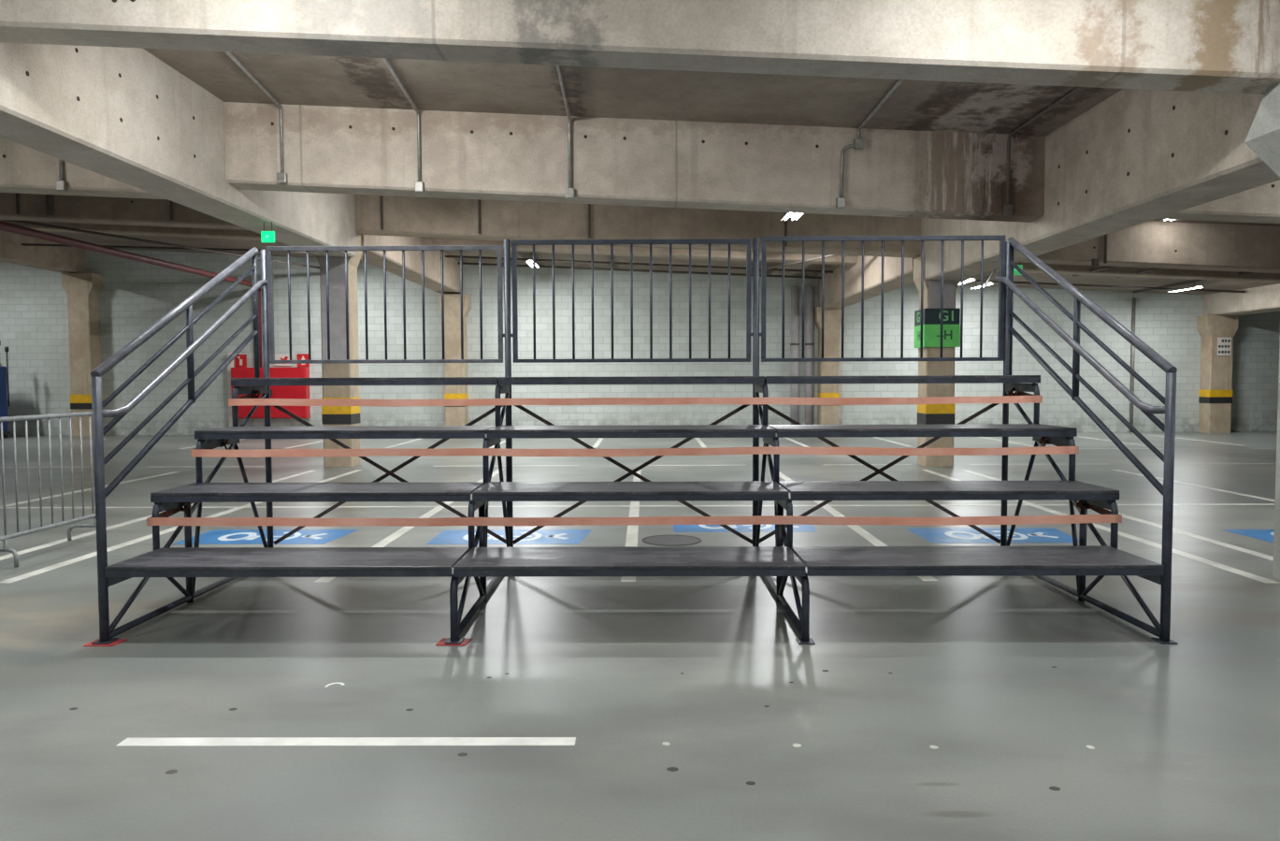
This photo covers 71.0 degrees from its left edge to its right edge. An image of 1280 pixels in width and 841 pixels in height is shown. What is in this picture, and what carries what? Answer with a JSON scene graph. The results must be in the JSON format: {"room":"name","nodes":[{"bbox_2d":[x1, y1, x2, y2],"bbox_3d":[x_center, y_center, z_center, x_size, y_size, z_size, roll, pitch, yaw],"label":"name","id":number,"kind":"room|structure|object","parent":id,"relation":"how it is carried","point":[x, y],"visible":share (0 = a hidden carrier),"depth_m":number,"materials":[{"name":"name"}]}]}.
{"room":"underground parking garage","nodes":[
{"label":"underground parking garage","id":0,"kind":"room"},
{"bbox_2d":[0,431,1279,840],"bbox_3d":[0.058,1.362,9.023,50.000,0.301,35.900,0,3,0],"label":"floor","id":1,"kind":"structure","parent":0,"point":[1012,678],"depth_m":4.89,"materials":[{"name":"concrete"}]},
{"bbox_2d":[0,340,10,437],"bbox_3d":[-18.525,-0.872,25.393,1.258,2.780,0.600,0,3,0],"label":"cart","id":2,"kind":"object","parent":1,"relation":"on","point":[4,370],"visible":0.98,"depth_m":25.50,"materials":[{"name":"plastic"}]},
{"bbox_2d":[0,466,93,467],"bbox_3d":[-11.848,0.885,16.977,3.100,0.001,0.100,0,3,0],"label":"painted line","id":3,"kind":"object","parent":1,"relation":"on","point":[0,467],"visible":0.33,"depth_m":16.95,"materials":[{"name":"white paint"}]},
{"bbox_2d":[0,411,105,567],"bbox_3d":[-5.614,0.615,7.985,0.399,1.309,2.532,0,3,0],"label":"crowd barrier","id":4,"kind":"object","parent":1,"relation":"on","point":[5,538],"visible":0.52,"depth_m":8.33,"materials":[{"name":"metal"}]},
{"bbox_2d":[61,273,102,436],"bbox_3d":[-16.312,-1.912,26.383,0.880,4.750,0.512,0,3,0],"label":"concrete column","id":5,"kind":"structure","parent":1,"relation":"on","point":[82,290],"depth_m":26.14,"materials":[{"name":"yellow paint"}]},
{"bbox_2d":[0,510,165,560],"bbox_3d":[-5.879,1.199,9.750,0.120,0.001,3.500,0,3,0],"label":"painted line","id":6,"kind":"object","parent":1,"relation":"on","point":[144,517],"visible":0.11,"depth_m":9.24,"materials":[{"name":"white paint"}]},
{"bbox_2d":[1,471,179,505],"bbox_3d":[-8.285,1.017,13.860,0.120,0.001,4.300,0,3,0],"label":"painted line","id":7,"kind":"object","parent":1,"relation":"on","point":[173,471],"visible":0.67,"depth_m":13.22,"materials":[{"name":"white paint"}]},
{"bbox_2d":[83,638,128,646],"bbox_3d":[-3.323,1.381,5.587,0.200,0.006,0.145,0,3,0],"label":"pad","id":8,"kind":"object","parent":1,"relation":"on","point":[119,640],"visible":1,"depth_m":5.55,"materials":[{"name":"rubber"}]},
{"bbox_2d":[0,507,243,582],"bbox_3d":[-5.131,1.214,9.371,0.120,0.001,4.250,0,3,0],"label":"painted line","id":9,"kind":"object","parent":1,"relation":"on","point":[55,566],"visible":0.92,"depth_m":8.35,"materials":[{"name":"white paint"}]},
{"bbox_2d":[227,352,233,426],"bbox_3d":[-12.107,-0.786,26.597,0.120,2.450,0.170,0,3,0],"label":"wall post","id":10,"kind":"object","parent":1,"relation":"on","point":[231,365],"visible":0.43,"depth_m":26.51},
{"bbox_2d":[191,470,315,504],"bbox_3d":[-5.905,1.007,13.896,0.120,0.001,4.600,0,3,0],"label":"painted line","id":11,"kind":"object","parent":1,"relation":"on","point":[297,474],"visible":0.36,"depth_m":15.16,"materials":[{"name":"white paint"}]},
{"bbox_2d":[172,529,358,544],"bbox_3d":[-3.861,1.209,9.368,1.600,0.002,0.860,0,3,0],"label":"parking marking","id":12,"kind":"object","parent":1,"relation":"on","point":[214,536],"visible":0.83,"depth_m":9.35,"materials":[{"name":"blue paint"}]},
{"bbox_2d":[243,469,361,505],"bbox_3d":[-5.095,1.002,13.941,0.120,0.001,4.700,0,3,0],"label":"painted line","id":13,"kind":"object","parent":1,"relation":"on","point":[355,470],"visible":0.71,"depth_m":14.99,"materials":[{"name":"white paint"}]},
{"bbox_2d":[316,231,362,466],"bbox_3d":[-5.670,-1.339,16.979,0.730,4.400,0.552,0,3,0],"label":"concrete column","id":14,"kind":"structure","parent":1,"relation":"on","point":[331,415],"depth_m":16.75,"materials":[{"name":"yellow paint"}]},
{"bbox_2d":[115,736,575,746],"bbox_3d":[-1.316,1.448,4.049,2.050,0.001,0.090,0,3,0],"label":"painted line","id":15,"kind":"object","parent":1,"relation":"on","point":[186,740],"visible":1,"depth_m":4.05,"materials":[{"name":"white paint"}]},
{"bbox_2d":[313,506,444,582],"bbox_3d":[-2.561,1.206,9.356,0.120,0.001,4.250,0,3,0],"label":"painted line","id":16,"kind":"object","parent":1,"relation":"on","point":[404,529],"visible":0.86,"depth_m":9.34,"materials":[{"name":"white paint"}]},
{"bbox_2d":[384,438,420,447],"bbox_3d":[-6.061,0.564,23.436,0.120,0.001,4.100,0,3,0],"label":"painted line","id":17,"kind":"object","parent":1,"relation":"on","point":[416,438],"visible":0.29,"depth_m":22.79,"materials":[{"name":"white paint"}]},
{"bbox_2d":[435,637,472,645],"bbox_3d":[-1.153,1.374,5.574,0.200,0.006,0.145,0,3,0],"label":"pad","id":18,"kind":"object","parent":1,"relation":"on","point":[442,640],"visible":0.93,"depth_m":5.54,"materials":[{"name":"rubber"}]},
{"bbox_2d":[439,293,471,425],"bbox_3d":[-5.401,-1.624,26.334,0.820,4.100,0.512,0,3,0],"label":"concrete column","id":19,"kind":"structure","parent":1,"relation":"on","point":[454,415],"depth_m":26.09,"materials":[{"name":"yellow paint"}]},
{"bbox_2d":[438,469,503,505],"bbox_3d":[-2.535,0.993,13.926,0.120,0.001,4.700,0,3,0],"label":"painted line","id":20,"kind":"object","parent":1,"relation":"on","point":[495,472],"visible":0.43,"depth_m":14.49,"materials":[{"name":"white paint"}]},
{"bbox_2d":[426,529,591,544],"bbox_3d":[-1.321,1.202,9.314,1.600,0.002,0.860,0,3,0],"label":"parking marking","id":21,"kind":"object","parent":1,"relation":"on","point":[447,536],"visible":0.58,"depth_m":9.27,"materials":[{"name":"blue paint"}]},
{"bbox_2d":[620,505,639,581],"bbox_3d":[-0.081,1.197,9.341,0.120,0.001,4.250,0,3,0],"label":"painted line","id":22,"kind":"object","parent":1,"relation":"on","point":[632,531],"visible":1,"depth_m":9.39,"materials":[{"name":"white paint"}]},
{"bbox_2d":[90,234,1178,644],"bbox_3d":[-0.069,-0.114,6.705,6.715,2.865,2.528,0,3,0],"label":"bleachers","id":23,"kind":"object","parent":1,"relation":"on","point":[1081,560],"visible":1,"depth_m":6.50,"materials":[{"name":"paint"}]},
{"bbox_2d":[146,499,1121,526],"bbox_3d":[-0.047,0.641,6.321,6.651,0.134,0.452,0,3,0],"label":"plank","id":24,"kind":"object","parent":23,"relation":"attached to","point":[1105,516],"visible":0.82,"depth_m":6.10,"materials":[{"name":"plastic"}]},
{"bbox_2d":[190,436,1078,457],"bbox_3d":[-0.047,0.192,6.906,6.640,0.135,0.452,0,3,0],"label":"plank","id":25,"kind":"object","parent":23,"relation":"attached to","point":[1058,449],"visible":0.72,"depth_m":6.68,"materials":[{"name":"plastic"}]},
{"bbox_2d":[228,387,1042,406],"bbox_3d":[-0.047,-0.196,7.495,6.628,0.135,0.452,0,3,0],"label":"plank","id":26,"kind":"object","parent":23,"relation":"attached to","point":[1020,396],"visible":0.87,"depth_m":7.27,"materials":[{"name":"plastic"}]},
{"bbox_2d":[630,469,641,504],"bbox_3d":[-0.055,0.985,13.911,0.120,0.001,4.700,0,3,0],"label":"painted line","id":27,"kind":"object","parent":1,"relation":"on","point":[635,479],"visible":0.36,"depth_m":14.28,"materials":[{"name":"white paint"}]},
{"bbox_2d":[0,503,1274,507],"bbox_3d":[1.071,1.092,11.507,30.000,0.001,0.100,0,3,0],"label":"painted line","id":28,"kind":"object","parent":1,"relation":"on","point":[1219,503],"visible":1,"depth_m":11.51,"materials":[{"name":"white paint"}]},
{"bbox_2d":[641,533,701,545],"bbox_3d":[0.317,1.206,9.064,0.600,0.006,0.600,0,3,0],"label":"manhole cover","id":29,"kind":"object","parent":1,"relation":"on","point":[670,539],"visible":1,"depth_m":9.05,"materials":[{"name":"metal"}]},
{"bbox_2d":[647,464,734,465],"bbox_3d":[0.992,0.842,16.902,1.980,0.001,0.100,0,3,0],"label":"painted line","id":30,"kind":"object","parent":1,"relation":"on","point":[648,465],"visible":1,"depth_m":16.86,"materials":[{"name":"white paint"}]},
{"bbox_2d":[672,524,816,532],"bbox_3d":[1.163,1.163,9.978,1.600,0.002,0.860,0,3,0],"label":"painted marking","id":31,"kind":"object","parent":1,"relation":"on","point":[676,527],"visible":0.34,"depth_m":9.77,"materials":[{"name":"blue paint"}]},
{"bbox_2d":[784,437,809,446],"bbox_3d":[3.989,0.530,23.377,0.120,0.001,4.100,0,3,0],"label":"painted line","id":32,"kind":"object","parent":1,"relation":"on","point":[791,439],"visible":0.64,"depth_m":22.61,"materials":[{"name":"white paint"}]},
{"bbox_2d":[779,471,828,504],"bbox_3d":[2.375,0.977,13.897,0.120,0.001,4.700,0,3,0],"label":"painted line","id":33,"kind":"object","parent":1,"relation":"on","point":[782,475],"visible":0.29,"depth_m":14.47,"materials":[{"name":"white paint"}]},
{"bbox_2d":[813,306,841,424],"bbox_3d":[5.520,-1.451,26.280,0.780,3.680,0.512,0,3,0],"label":"concrete column","id":34,"kind":"structure","parent":1,"relation":"on","point":[826,414],"depth_m":26.03,"materials":[{"name":"beige concrete"}]},
{"bbox_2d":[821,505,937,580],"bbox_3d":[2.349,1.189,9.327,0.120,0.001,4.250,0,3,0],"label":"painted line","id":35,"kind":"object","parent":1,"relation":"on","point":[868,536],"visible":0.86,"depth_m":9.35,"materials":[{"name":"white paint"}]},
{"bbox_2d":[872,436,910,445],"bbox_3d":[6.439,0.522,23.363,0.120,0.001,4.100,0,3,0],"label":"painted line","id":36,"kind":"object","parent":1,"relation":"on","point":[872,437],"visible":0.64,"depth_m":22.82,"materials":[{"name":"white paint"}]},
{"bbox_2d":[913,255,960,466],"bbox_3d":[5.515,-1.097,16.706,0.720,3.860,0.552,0,3,0],"label":"concrete column","id":37,"kind":"structure","parent":1,"relation":"on","point":[927,413],"depth_m":16.47,"materials":[{"name":"beige concrete"}]},
{"bbox_2d":[913,308,960,347],"bbox_3d":[5.510,-1.706,16.675,0.655,0.700,0.635,0,3,0],"label":"sign","id":38,"kind":"object","parent":37,"relation":"attached to","point":[931,317],"visible":0.88,"depth_m":16.36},
{"bbox_2d":[921,469,1034,503],"bbox_3d":[5.034,0.975,13.732,0.120,0.001,4.400,0,3,0],"label":"painted line","id":39,"kind":"object","parent":1,"relation":"on","point":[927,470],"visible":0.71,"depth_m":14.65,"materials":[{"name":"white paint"}]},
{"bbox_2d":[906,527,1078,543],"bbox_3d":[3.679,1.186,9.284,1.600,0.002,0.860,0,3,0],"label":"painted marking","id":40,"kind":"object","parent":1,"relation":"on","point":[932,535],"visible":0.9,"depth_m":9.26,"materials":[{"name":"blue paint"}]},
{"bbox_2d":[970,463,1040,464],"bbox_3d":[7.502,0.820,16.864,2.600,0.001,0.100,0,3,0],"label":"painted line","id":41,"kind":"object","parent":1,"relation":"on","point":[970,464],"visible":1,"depth_m":16.83,"materials":[{"name":"white paint"}]},
{"bbox_2d":[960,469,1068,501],"bbox_3d":[5.704,0.972,13.728,0.120,0.001,4.400,0,3,0],"label":"painted line","id":42,"kind":"object","parent":1,"relation":"on","point":[967,470],"visible":0.36,"depth_m":14.91,"materials":[{"name":"white paint"}]},
{"bbox_2d":[1078,447,1164,448],"bbox_3d":[10.823,0.640,20.490,2.200,0.001,0.100,0,3,0],"label":"painted line","id":43,"kind":"object","parent":1,"relation":"on","point":[1079,448],"visible":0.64,"depth_m":20.47,"materials":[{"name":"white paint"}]},
{"bbox_2d":[1029,504,1278,582],"bbox_3d":[5.008,1.182,9.261,0.120,0.001,4.350,0,3,0],"label":"painted line","id":44,"kind":"object","parent":1,"relation":"on","point":[1184,553],"visible":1,"depth_m":8.21,"materials":[{"name":"white paint"}]},
{"bbox_2d":[1108,509,1273,560],"bbox_3d":[5.678,1.180,9.258,0.120,0.001,4.350,0,3,0],"label":"painted line","id":45,"kind":"object","parent":1,"relation":"on","point":[1244,550],"visible":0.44,"depth_m":9.00,"materials":[{"name":"white paint"}]},
{"bbox_2d":[1112,469,1275,501],"bbox_3d":[8.344,0.964,13.712,0.120,0.001,4.200,0,3,0],"label":"painted line","id":46,"kind":"object","parent":1,"relation":"on","point":[1113,469],"visible":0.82,"depth_m":13.17,"materials":[{"name":"white paint"}]},
{"bbox_2d":[1152,434,1241,445],"bbox_3d":[14.339,0.495,23.317,0.120,0.001,4.100,0,3,0],"label":"painted line","id":47,"kind":"object","parent":1,"relation":"on","point":[1153,435],"visible":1,"depth_m":22.75,"materials":[{"name":"white paint"}]},
{"bbox_2d":[1196,314,1238,432],"bbox_3d":[16.830,-1.359,26.219,0.880,3.420,0.512,0,3,0],"label":"concrete column","id":48,"kind":"structure","parent":1,"relation":"on","point":[1215,385],"depth_m":26.00,"materials":[{"name":"beige concrete"}]},
{"bbox_2d":[1217,337,1231,355],"bbox_3d":[16.865,-2.136,25.908,0.400,0.520,0.009,0,3,0],"label":"paper notice","id":49,"kind":"object","parent":48,"relation":"attached to","point":[1224,344],"visible":1,"depth_m":25.90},
{"bbox_2d":[1187,462,1276,463],"bbox_3d":[12.452,0.803,16.835,4.300,0.001,0.100,0,3,0],"label":"painted line","id":50,"kind":"object","parent":1,"relation":"on","point":[1187,463],"visible":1,"depth_m":16.85,"materials":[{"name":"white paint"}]},
{"bbox_2d":[1222,529,1274,542],"bbox_3d":[7.008,1.180,9.145,1.600,0.002,0.860,0,3,0],"label":"painted marking","id":51,"kind":"object","parent":1,"relation":"on","point":[1267,535],"visible":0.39,"depth_m":9.32,"materials":[{"name":"blue paint"}]},
{"bbox_2d":[1244,81,1279,578],"bbox_3d":[5.458,-0.702,6.924,1.140,3.980,0.800,0,3,0],"label":"concrete column","id":52,"kind":"structure","parent":1,"relation":"on","point":[1263,136],"depth_m":7.12,"materials":[{"name":"concrete"}]},
{"bbox_2d":[0,249,1279,435],"bbox_3d":[0.146,-3.110,26.634,50.000,7.000,0.300,0,3,0],"label":"wall","id":53,"kind":"structure","parent":0,"point":[134,295],"depth_m":26.54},
{"bbox_2d":[234,354,246,367],"bbox_3d":[-11.820,-1.763,26.587,0.340,0.380,0.016,0,3,0],"label":"safety sign","id":54,"kind":"object","parent":53,"relation":"attached to","point":[240,359],"visible":0.95,"depth_m":26.58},
{"bbox_2d":[230,367,310,417],"bbox_3d":[-10.897,-0.815,26.473,2.200,1.490,0.340,0,3,0],"label":"cabinet","id":55,"kind":"object","parent":53,"relation":"attached to","point":[276,391],"visible":0.6,"depth_m":26.34,"materials":[{"name":"metal"}]},
{"bbox_2d":[0,220,262,367],"bbox_3d":[-10.998,-2.446,19.337,0.305,2.431,14.339,0,3,-1],"label":"pipe","id":56,"kind":"object","parent":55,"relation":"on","point":[5,226],"visible":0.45,"depth_m":18.89,"materials":[{"name":"metal"}]},
{"bbox_2d":[274,354,291,365],"bbox_3d":[-10.570,-1.787,26.578,0.500,0.340,0.016,0,3,0],"label":"safety sign","id":57,"kind":"object","parent":53,"relation":"attached to","point":[277,356],"visible":0.63,"depth_m":26.57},
{"bbox_2d":[297,353,309,366],"bbox_3d":[-9.970,-1.779,26.575,0.360,0.380,0.016,0,3,0],"label":"safety sign","id":58,"kind":"object","parent":53,"relation":"attached to","point":[300,356],"visible":0.8,"depth_m":26.57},
{"bbox_2d":[790,286,799,424],"bbox_3d":[4.549,-1.763,26.381,0.264,4.300,0.264,0,3,0],"label":"drain pipe","id":59,"kind":"object","parent":53,"relation":"attached to","point":[795,290],"visible":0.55,"depth_m":26.27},
{"bbox_2d":[805,286,814,424],"bbox_3d":[4.979,-1.764,26.378,0.264,4.300,0.264,0,3,0],"label":"drain pipe","id":60,"kind":"object","parent":53,"relation":"attached to","point":[809,331],"visible":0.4,"depth_m":26.27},
{"bbox_2d":[1129,297,1136,431],"bbox_3d":[14.500,-1.625,26.421,0.090,3.950,0.090,0,3,0],"label":"conduit","id":61,"kind":"object","parent":53,"relation":"attached to","point":[1133,298],"visible":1,"depth_m":26.38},
{"bbox_2d":[1,48,1279,294],"bbox_3d":[0.038,-3.790,8.633,50.000,2.770,36.200,0,3,0],"label":"ceiling","id":62,"kind":"structure","parent":0,"point":[291,79],"depth_m":10.57,"materials":[{"name":"concrete"}]},
{"bbox_2d":[0,230,86,273],"bbox_3d":[-16.738,-4.673,21.823,0.700,1.131,9.360,0,3,0],"label":"girder","id":63,"kind":"object","parent":62,"relation":"attached to","point":[53,258],"visible":0.57,"depth_m":24.60,"materials":[{"name":"concrete"}]},
{"bbox_2d":[0,219,277,241],"bbox_3d":[-11.187,-4.572,21.826,10.400,0.648,0.500,0,3,0],"label":"concrete beam","id":64,"kind":"structure","parent":62,"relation":"attached to","point":[113,229],"depth_m":21.59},
{"bbox_2d":[3,219,319,268],"bbox_3d":[-10.986,-4.208,21.841,0.060,0.137,9.661,1,3,26],"label":"conduit","id":65,"kind":"object","parent":62,"relation":"attached to","point":[21,222],"visible":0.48,"depth_m":20.68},
{"bbox_2d":[21,243,306,252],"bbox_3d":[-11.127,-4.474,23.482,10.102,0.357,0.060,0,3,0],"label":"conduit","id":66,"kind":"object","parent":62,"relation":"attached to","point":[22,244],"visible":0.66,"depth_m":23.46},
{"bbox_2d":[0,42,356,257],"bbox_3d":[-5.670,-3.496,11.923,0.744,1.383,9.440,0,3,0],"label":"girder","id":67,"kind":"object","parent":62,"relation":"attached to","point":[124,115],"visible":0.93,"depth_m":9.73,"materials":[{"name":"concrete"}]},
{"bbox_2d":[0,136,165,199],"bbox_3d":[-15.494,-3.845,11.771,18.900,1.899,0.504,0,3,0],"label":"concrete beam","id":68,"kind":"structure","parent":67,"relation":"attached to","point":[23,169],"depth_m":11.51,"materials":[{"name":"concrete"}]},
{"bbox_2d":[56,158,67,191],"bbox_3d":[-7.394,-3.406,11.457,0.110,0.946,0.077,0,3,0],"label":"conduit","id":69,"kind":"object","parent":68,"relation":"attached to","point":[61,185],"visible":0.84,"depth_m":11.45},
{"bbox_2d":[260,221,274,242],"bbox_3d":[-5.353,-2.712,12.918,0.185,0.292,0.042,0,3,0],"label":"exit sign","id":70,"kind":"object","parent":67,"relation":"hanging from","point":[266,236],"visible":1,"depth_m":12.90,"materials":[{"name":"green"}]},
{"bbox_2d":[360,234,460,293],"bbox_3d":[-5.616,-4.079,21.787,0.740,1.133,9.360,0,3,0],"label":"girder","id":71,"kind":"object","parent":62,"relation":"attached to","point":[432,266],"visible":0.45,"depth_m":21.34,"materials":[{"name":"concrete"}]},
{"bbox_2d":[525,258,539,267],"bbox_3d":[-2.844,-4.257,23.845,0.260,0.261,1.240,0,3,0],"label":"lamp","id":72,"kind":"object","parent":62,"relation":"hanging from","point":[529,262],"visible":0.74,"depth_m":23.69,"materials":[{"name":"white"}]},
{"bbox_2d":[224,101,1045,222],"bbox_3d":[-0.072,-3.358,11.705,10.460,1.511,0.504,0,3,0],"label":"concrete beam","id":73,"kind":"structure","parent":62,"relation":"attached to","point":[327,150],"depth_m":11.46,"materials":[{"name":"concrete"}]},
{"bbox_2d":[224,51,287,184],"bbox_3d":[-4.431,-3.448,9.976,0.115,0.982,3.020,0,3,-5],"label":"conduit","id":74,"kind":"object","parent":73,"relation":"attached to","point":[282,177],"visible":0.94,"depth_m":11.40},
{"bbox_2d":[382,57,424,192],"bbox_3d":[-2.741,-3.353,9.970,0.113,1.022,3.008,0,3,-3],"label":"conduit","id":75,"kind":"object","parent":73,"relation":"attached to","point":[419,186],"visible":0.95,"depth_m":11.40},
{"bbox_2d":[556,65,574,199],"bbox_3d":[-0.886,-3.271,9.963,0.111,1.022,3.000,0,3,0],"label":"conduit","id":76,"kind":"object","parent":73,"relation":"attached to","point":[569,192],"visible":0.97,"depth_m":11.39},
{"bbox_2d":[835,79,904,208],"bbox_3d":[2.659,-3.142,10.049,0.330,1.008,2.798,0,3,0],"label":"conduit","id":77,"kind":"object","parent":73,"relation":"attached to","point":[858,143],"visible":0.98,"depth_m":11.36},
{"bbox_2d":[1002,86,1082,215],"bbox_3d":[4.669,-3.056,10.042,0.110,1.016,2.799,0,3,0],"label":"conduit","id":78,"kind":"object","parent":73,"relation":"attached to","point":[1007,208],"visible":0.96,"depth_m":11.37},
{"bbox_2d":[445,255,833,273],"bbox_3d":[-0.024,-4.151,23.834,10.302,0.517,0.060,0,3,0],"label":"conduit","id":79,"kind":"object","parent":62,"relation":"attached to","point":[454,256],"visible":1,"depth_m":23.81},
{"bbox_2d":[457,261,821,278],"bbox_3d":[-0.015,-4.245,25.431,10.302,0.517,0.060,0,3,0],"label":"conduit","id":80,"kind":"object","parent":62,"relation":"attached to","point":[458,263],"visible":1,"depth_m":25.41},
{"bbox_2d":[421,237,857,265],"bbox_3d":[-0.016,-4.096,21.784,10.460,0.651,0.500,0,3,0],"label":"concrete beam","id":81,"kind":"structure","parent":62,"relation":"attached to","point":[604,250],"depth_m":21.54,"materials":[{"name":"concrete"}]},
{"bbox_2d":[0,0,1279,94],"bbox_3d":[0.030,-3.222,6.966,50.000,3.150,0.424,0,3,0],"label":"concrete beam","id":82,"kind":"structure","parent":62,"relation":"attached to","point":[1210,46],"depth_m":6.77,"materials":[{"name":"concrete"}]},
{"bbox_2d":[0,192,1279,273],"bbox_3d":[0.086,-3.701,16.844,50.000,3.110,0.504,0,3,0],"label":"concrete beam","id":83,"kind":"structure","parent":62,"relation":"attached to","point":[1156,244],"depth_m":16.60,"materials":[{"name":"concrete"}]},
{"bbox_2d":[15,192,19,214],"bbox_3d":[-11.518,-4.166,16.356,0.044,0.721,0.531,0,3,0],"label":"conduit","id":84,"kind":"object","parent":83,"relation":"attached to","point":[17,194],"visible":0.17,"depth_m":16.59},
{"bbox_2d":[46,194,53,215],"bbox_3d":[-10.918,-4.154,16.366,0.100,0.748,0.558,0,3,0],"label":"conduit","id":85,"kind":"object","parent":83,"relation":"attached to","point":[50,197],"visible":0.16,"depth_m":16.57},
{"bbox_2d":[170,201,172,220],"bbox_3d":[-8.668,-4.045,16.345,0.044,0.721,0.531,0,3,0],"label":"conduit","id":86,"kind":"object","parent":83,"relation":"attached to","point":[171,204],"visible":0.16,"depth_m":16.58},
{"bbox_2d":[380,195,383,229],"bbox_3d":[-4.767,-3.878,16.331,0.044,0.721,0.531,0,3,0],"label":"conduit","id":87,"kind":"object","parent":83,"relation":"attached to","point":[381,196],"visible":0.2,"depth_m":16.57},
{"bbox_2d":[477,199,480,233],"bbox_3d":[-2.967,-3.802,16.324,0.044,0.721,0.531,0,3,0],"label":"conduit","id":88,"kind":"object","parent":83,"relation":"attached to","point":[479,200],"visible":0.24,"depth_m":16.55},
{"bbox_2d":[588,203,590,238],"bbox_3d":[-0.937,-3.715,16.316,0.044,0.721,0.531,0,3,0],"label":"conduit","id":89,"kind":"object","parent":83,"relation":"attached to","point":[589,209],"visible":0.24,"depth_m":16.55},
{"bbox_2d":[784,212,787,245],"bbox_3d":[2.684,-3.561,16.303,0.044,0.721,0.531,0,3,0],"label":"conduit","id":90,"kind":"object","parent":83,"relation":"attached to","point":[785,222],"visible":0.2,"depth_m":16.53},
{"bbox_2d":[1091,233,1107,266],"bbox_3d":[8.457,-3.183,15.490,0.263,0.773,2.138,0,3,0],"label":"conduit","id":91,"kind":"object","parent":83,"relation":"attached to","point":[1095,262],"visible":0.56,"depth_m":16.50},
{"bbox_2d":[780,212,803,220],"bbox_3d":[2.327,-3.467,13.440,0.260,0.730,1.240,0,3,0],"label":"lamp","id":92,"kind":"object","parent":62,"relation":"hanging from","point":[794,215],"visible":0.36,"depth_m":13.80,"materials":[{"name":"white"}]},
{"bbox_2d":[751,254,840,273],"bbox_3d":[3.910,-3.712,20.778,0.060,0.177,4.581,-2,3,-31],"label":"conduit","id":93,"kind":"object","parent":62,"relation":"attached to","point":[826,255],"visible":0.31,"depth_m":21.03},
{"bbox_2d":[818,255,914,308],"bbox_3d":[5.526,-3.605,21.745,0.620,1.127,9.360,0,3,0],"label":"girder","id":94,"kind":"object","parent":62,"relation":"attached to","point":[872,265],"visible":0.4,"depth_m":21.21,"materials":[{"name":"concrete"}]},
{"bbox_2d":[958,277,976,285],"bbox_3d":[8.567,-3.774,23.802,0.260,0.256,1.240,0,3,0],"label":"lamp","id":95,"kind":"object","parent":62,"relation":"hanging from","point":[969,280],"visible":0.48,"depth_m":23.43,"materials":[{"name":"white"}]},
{"bbox_2d":[968,276,994,288],"bbox_3d":[9.433,-3.803,24.797,0.260,0.216,1.240,0,3,0],"label":"lamp","id":96,"kind":"object","parent":62,"relation":"hanging from","point":[978,286],"visible":0.75,"depth_m":24.71,"materials":[{"name":"white"}]},
{"bbox_2d":[984,268,996,287],"bbox_3d":[8.262,-3.449,21.016,0.060,0.237,8.002,1,3,19],"label":"conduit","id":97,"kind":"object","parent":62,"relation":"attached to","point":[994,270],"visible":0.62,"depth_m":21.89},
{"bbox_2d":[1013,260,1022,274],"bbox_3d":[6.805,-3.216,16.228,0.230,1.170,0.042,0,3,0],"label":"exit sign","id":98,"kind":"object","parent":62,"relation":"hanging from","point":[1015,272],"visible":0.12,"depth_m":16.23,"materials":[{"name":"green"}]},
{"bbox_2d":[920,88,1279,280],"bbox_3d":[5.468,-3.021,11.882,0.624,1.377,9.440,0,3,0],"label":"girder","id":99,"kind":"object","parent":62,"relation":"attached to","point":[1136,156],"visible":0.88,"depth_m":9.58,"materials":[{"name":"concrete"}]},
{"bbox_2d":[960,279,1245,292],"bbox_3d":[11.181,-3.707,24.391,10.503,0.537,0.060,0,3,0],"label":"conduit","id":100,"kind":"object","parent":62,"relation":"attached to","point":[978,280],"visible":0.66,"depth_m":24.36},
{"bbox_2d":[989,262,1279,283],"bbox_3d":[11.176,-3.620,21.742,10.680,0.661,0.500,0,3,0],"label":"concrete beam","id":101,"kind":"structure","parent":62,"relation":"attached to","point":[1028,267],"depth_m":21.50,"materials":[{"name":"concrete"}]},
{"bbox_2d":[1072,265,1114,276],"bbox_3d":[10.811,-3.543,20.897,0.060,0.057,3.000,0,3,0],"label":"conduit","id":102,"kind":"object","parent":101,"relation":"attached to","point":[1108,266],"visible":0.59,"depth_m":21.07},
{"bbox_2d":[1116,268,1162,277],"bbox_3d":[11.912,-3.511,20.992,0.060,0.057,2.800,0,3,0],"label":"conduit","id":103,"kind":"object","parent":101,"relation":"attached to","point":[1149,269],"visible":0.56,"depth_m":21.08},
{"bbox_2d":[1167,282,1204,291],"bbox_3d":[14.377,-3.545,23.679,0.260,0.208,1.240,0,3,0],"label":"lamp","id":104,"kind":"object","parent":62,"relation":"hanging from","point":[1194,286],"visible":1,"depth_m":23.56,"materials":[{"name":"white"}]},
{"bbox_2d":[1132,271,1252,293],"bbox_3d":[14.375,-3.606,23.276,0.080,0.076,5.800,0,3,0],"label":"conduit","id":105,"kind":"object","parent":62,"relation":"attached to","point":[1241,272],"visible":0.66,"depth_m":23.89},
{"bbox_2d":[1156,179,1279,223],"bbox_3d":[15.419,-2.818,11.642,19.280,1.917,0.504,0,3,0],"label":"concrete beam","id":106,"kind":"structure","parent":62,"relation":"attached to","point":[1260,204],"depth_m":11.44,"materials":[{"name":"concrete"}]},
{"bbox_2d":[1202,283,1279,315],"bbox_3d":[16.866,-3.367,21.691,0.700,1.081,9.360,0,3,0],"label":"girder","id":107,"kind":"object","parent":62,"relation":"attached to","point":[1266,298],"visible":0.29,"depth_m":24.61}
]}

